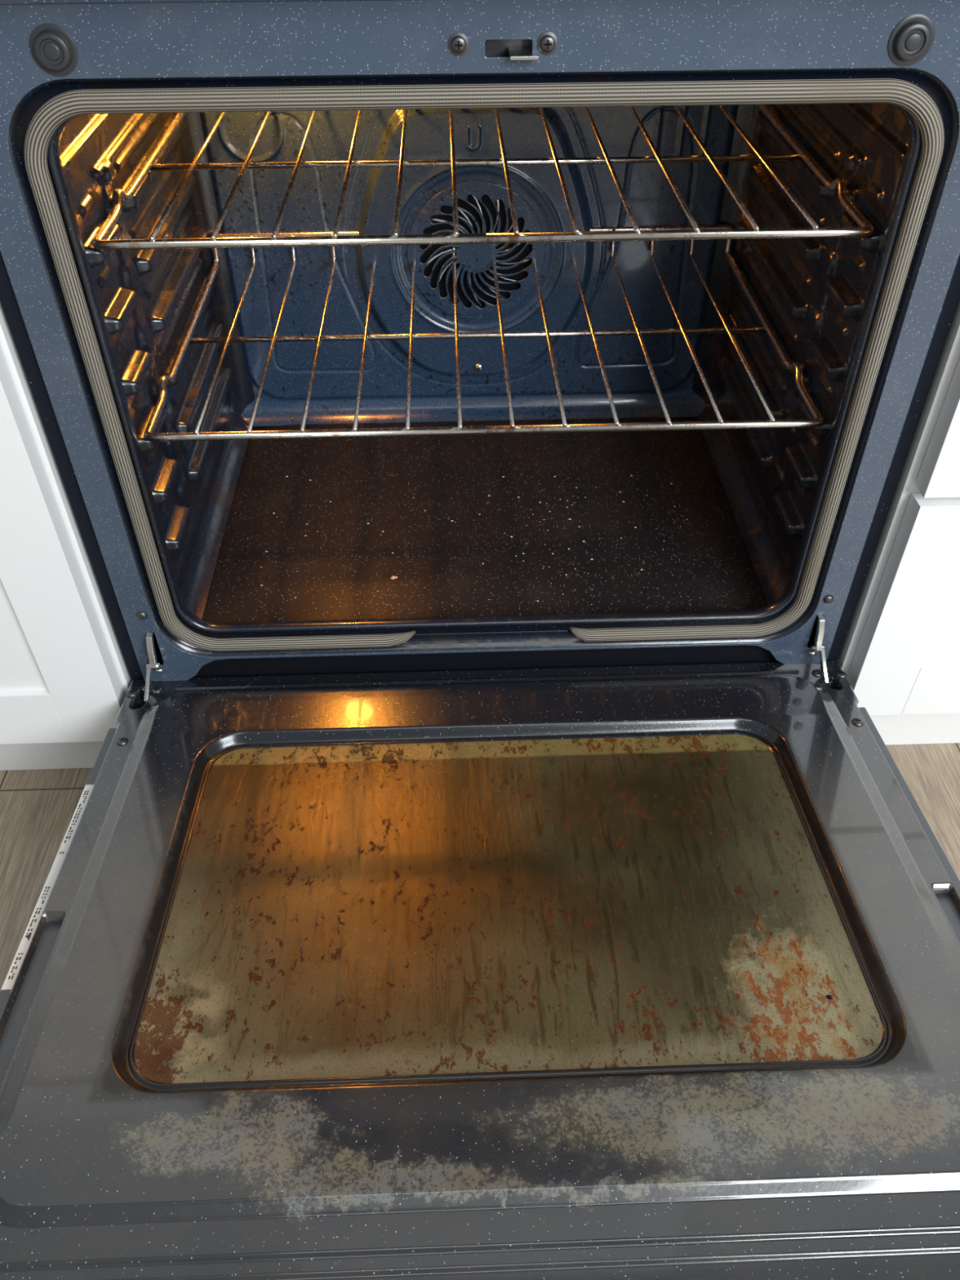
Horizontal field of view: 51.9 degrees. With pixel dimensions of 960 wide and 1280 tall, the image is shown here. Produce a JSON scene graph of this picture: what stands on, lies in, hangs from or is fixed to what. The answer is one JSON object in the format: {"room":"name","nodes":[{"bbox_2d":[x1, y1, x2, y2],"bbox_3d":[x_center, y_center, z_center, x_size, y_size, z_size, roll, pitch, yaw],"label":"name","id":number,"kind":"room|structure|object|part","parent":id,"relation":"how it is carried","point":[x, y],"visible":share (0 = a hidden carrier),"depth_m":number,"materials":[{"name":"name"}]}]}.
{"room":"kitchen","nodes":[
{"label":"kitchen","id":0,"kind":"room"},
{"bbox_2d":[0,742,959,991],"bbox_3d":[0.042,0.820,0.451,4.400,0.001,3.260,-1,43,-1],"label":"floor","id":1,"kind":"structure","parent":0,"point":[37,807],"depth_m":1.12,"materials":[{"name":"brown wood"}]},
{"bbox_2d":[0,301,142,770],"bbox_3d":[-0.613,-0.348,1.067,0.460,0.880,0.644,-1,43,-1],"label":"base cabinet","id":2,"kind":"object","parent":1,"relation":"on","point":[65,680],"visible":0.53,"depth_m":0.95,"materials":[{"name":"white wood"}]},
{"bbox_2d":[0,0,959,1279],"bbox_3d":[0.007,-0.180,0.834,0.767,0.885,1.307,-1,43,-1],"label":"oven","id":3,"kind":"object","parent":1,"relation":"on","point":[424,926],"visible":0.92,"depth_m":0.82,"materials":[{"name":"metal"}]},
{"bbox_2d":[8,790,88,979],"bbox_3d":[-0.362,0.200,0.835,0.004,0.002,0.203,-1,36,-1],"label":"print","id":4,"kind":"object","parent":3,"relation":"on","point":[28,935],"depth_m":0.81},
{"bbox_3d":[-0.340,0.043,1.009,0.006,0.038,0.028,12,44,13],"label":"hinge arm","id":5,"kind":"part","parent":3,"relation":"part of","materials":[{"name":"metal"}]},
{"bbox_3d":[-0.332,0.008,0.998,0.007,0.039,0.024,2,43,3],"label":"hinge arm","id":6,"kind":"part","parent":3,"relation":"part of","materials":[{"name":"metal"}]},
{"bbox_3d":[0.005,-0.427,0.634,0.721,0.020,0.034,-1,43,-1],"label":"trim","id":7,"kind":"part","parent":3,"relation":"part of","materials":[{"name":"black metal"}]},
{"bbox_3d":[-0.044,-0.458,1.175,0.057,0.030,0.011,-1,43,-1],"label":"fan blade","id":8,"kind":"part","parent":3,"relation":"part of","materials":[{"name":"metal"}]},
{"bbox_3d":[-0.039,-0.445,1.187,0.046,0.048,0.011,-1,43,-1],"label":"fan blade","id":9,"kind":"part","parent":3,"relation":"part of","materials":[{"name":"metal"}]},
{"bbox_3d":[-0.035,-0.485,1.150,0.054,0.038,0.011,-1,43,-1],"label":"fan blade","id":10,"kind":"part","parent":3,"relation":"part of","materials":[{"name":"metal"}]},
{"bbox_3d":[-0.027,-0.438,1.194,0.028,0.059,0.011,-1,43,-1],"label":"fan blade","id":11,"kind":"part","parent":3,"relation":"part of","materials":[{"name":"metal"}]},
{"bbox_3d":[-0.021,-0.491,1.145,0.038,0.053,0.011,-1,43,-1],"label":"fan blade","id":12,"kind":"part","parent":3,"relation":"part of","materials":[{"name":"metal"}]},
{"bbox_2d":[260,467,687,604],"bbox_3d":[-0.001,-0.124,1.132,0.485,0.008,0.255,-1,43,-1],"label":"crumbs","id":13,"kind":"object","parent":3,"relation":"on","point":[515,468],"visible":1,"depth_m":1.13,"materials":[{"name":"brown food"}]},
{"bbox_3d":[-0.010,-0.434,1.196,0.024,0.058,0.009,24,48,24],"label":"fan blade","id":14,"kind":"part","parent":3,"relation":"part of","materials":[{"name":"metal"}]},
{"bbox_3d":[0.001,-0.491,1.144,0.024,0.058,0.009,-27,49,-26],"label":"fan blade","id":15,"kind":"part","parent":3,"relation":"part of","materials":[{"name":"metal"}]},
{"bbox_3d":[0.007,-0.192,0.834,0.721,0.618,0.002,-1,43,-1],"label":"frame","id":16,"kind":"part","parent":3,"relation":"part of","materials":[{"name":"blue metal"}]},
{"bbox_2d":[92,104,873,249],"bbox_3d":[-0.002,-0.459,0.909,0.621,0.041,0.402,-1,43,-1],"label":"oven rack","id":17,"kind":"object","parent":3,"relation":"attached to","point":[865,228],"visible":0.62,"depth_m":0.83,"materials":[{"name":"metal"}]},
{"bbox_2d":[143,224,823,441],"bbox_3d":[-0.001,-0.333,1.026,0.621,0.041,0.402,-1,43,-1],"label":"oven rack","id":18,"kind":"object","parent":3,"relation":"attached to","point":[817,420],"visible":0.87,"depth_m":0.98,"materials":[{"name":"metal"}]},
{"bbox_3d":[0.007,0.012,1.050,0.636,0.040,0.020,-1,43,-1],"label":"frame sill","id":19,"kind":"part","parent":3,"relation":"part of","materials":[{"name":"metal"}]},
{"bbox_3d":[0.018,-0.490,1.148,0.028,0.059,0.011,-1,43,-1],"label":"fan blade","id":20,"kind":"part","parent":3,"relation":"part of","materials":[{"name":"metal"}]},
{"bbox_3d":[0.025,-0.443,1.192,0.054,0.038,0.011,-1,43,-1],"label":"fan blade","id":21,"kind":"part","parent":3,"relation":"part of","materials":[{"name":"metal"}]},
{"bbox_3d":[0.033,-0.453,1.183,0.060,0.018,0.011,-1,43,-1],"label":"fan blade","id":22,"kind":"part","parent":3,"relation":"part of","materials":[{"name":"metal"}]},
{"bbox_3d":[0.348,-0.009,1.012,0.007,0.039,0.024,-5,43,-5],"label":"hinge arm","id":23,"kind":"part","parent":3,"relation":"part of","materials":[{"name":"metal"}]},
{"bbox_3d":[0.357,0.025,1.025,0.006,0.038,0.028,-15,45,-16],"label":"hinge arm","id":24,"kind":"part","parent":3,"relation":"part of","materials":[{"name":"metal"}]},
{"bbox_2d":[836,301,959,745],"bbox_3d":[0.607,-0.380,1.094,0.460,0.880,0.644,-1,43,-1],"label":"base cabinet","id":25,"kind":"object","parent":1,"relation":"on","point":[900,656],"visible":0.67,"depth_m":0.97,"materials":[{"name":"white wood"}]},
{"bbox_3d":[0.612,-0.031,0.993,0.432,0.277,0.022,-1,43,-1],"label":"cabinet door","id":26,"kind":"part","parent":25,"relation":"part of","materials":[{"name":"white wood"}]},
{"bbox_3d":[0.610,-0.308,0.736,0.432,0.460,0.022,-1,43,-1],"label":"drawer","id":27,"kind":"part","parent":25,"relation":"part of","materials":[{"name":"white wood"}]}
]}

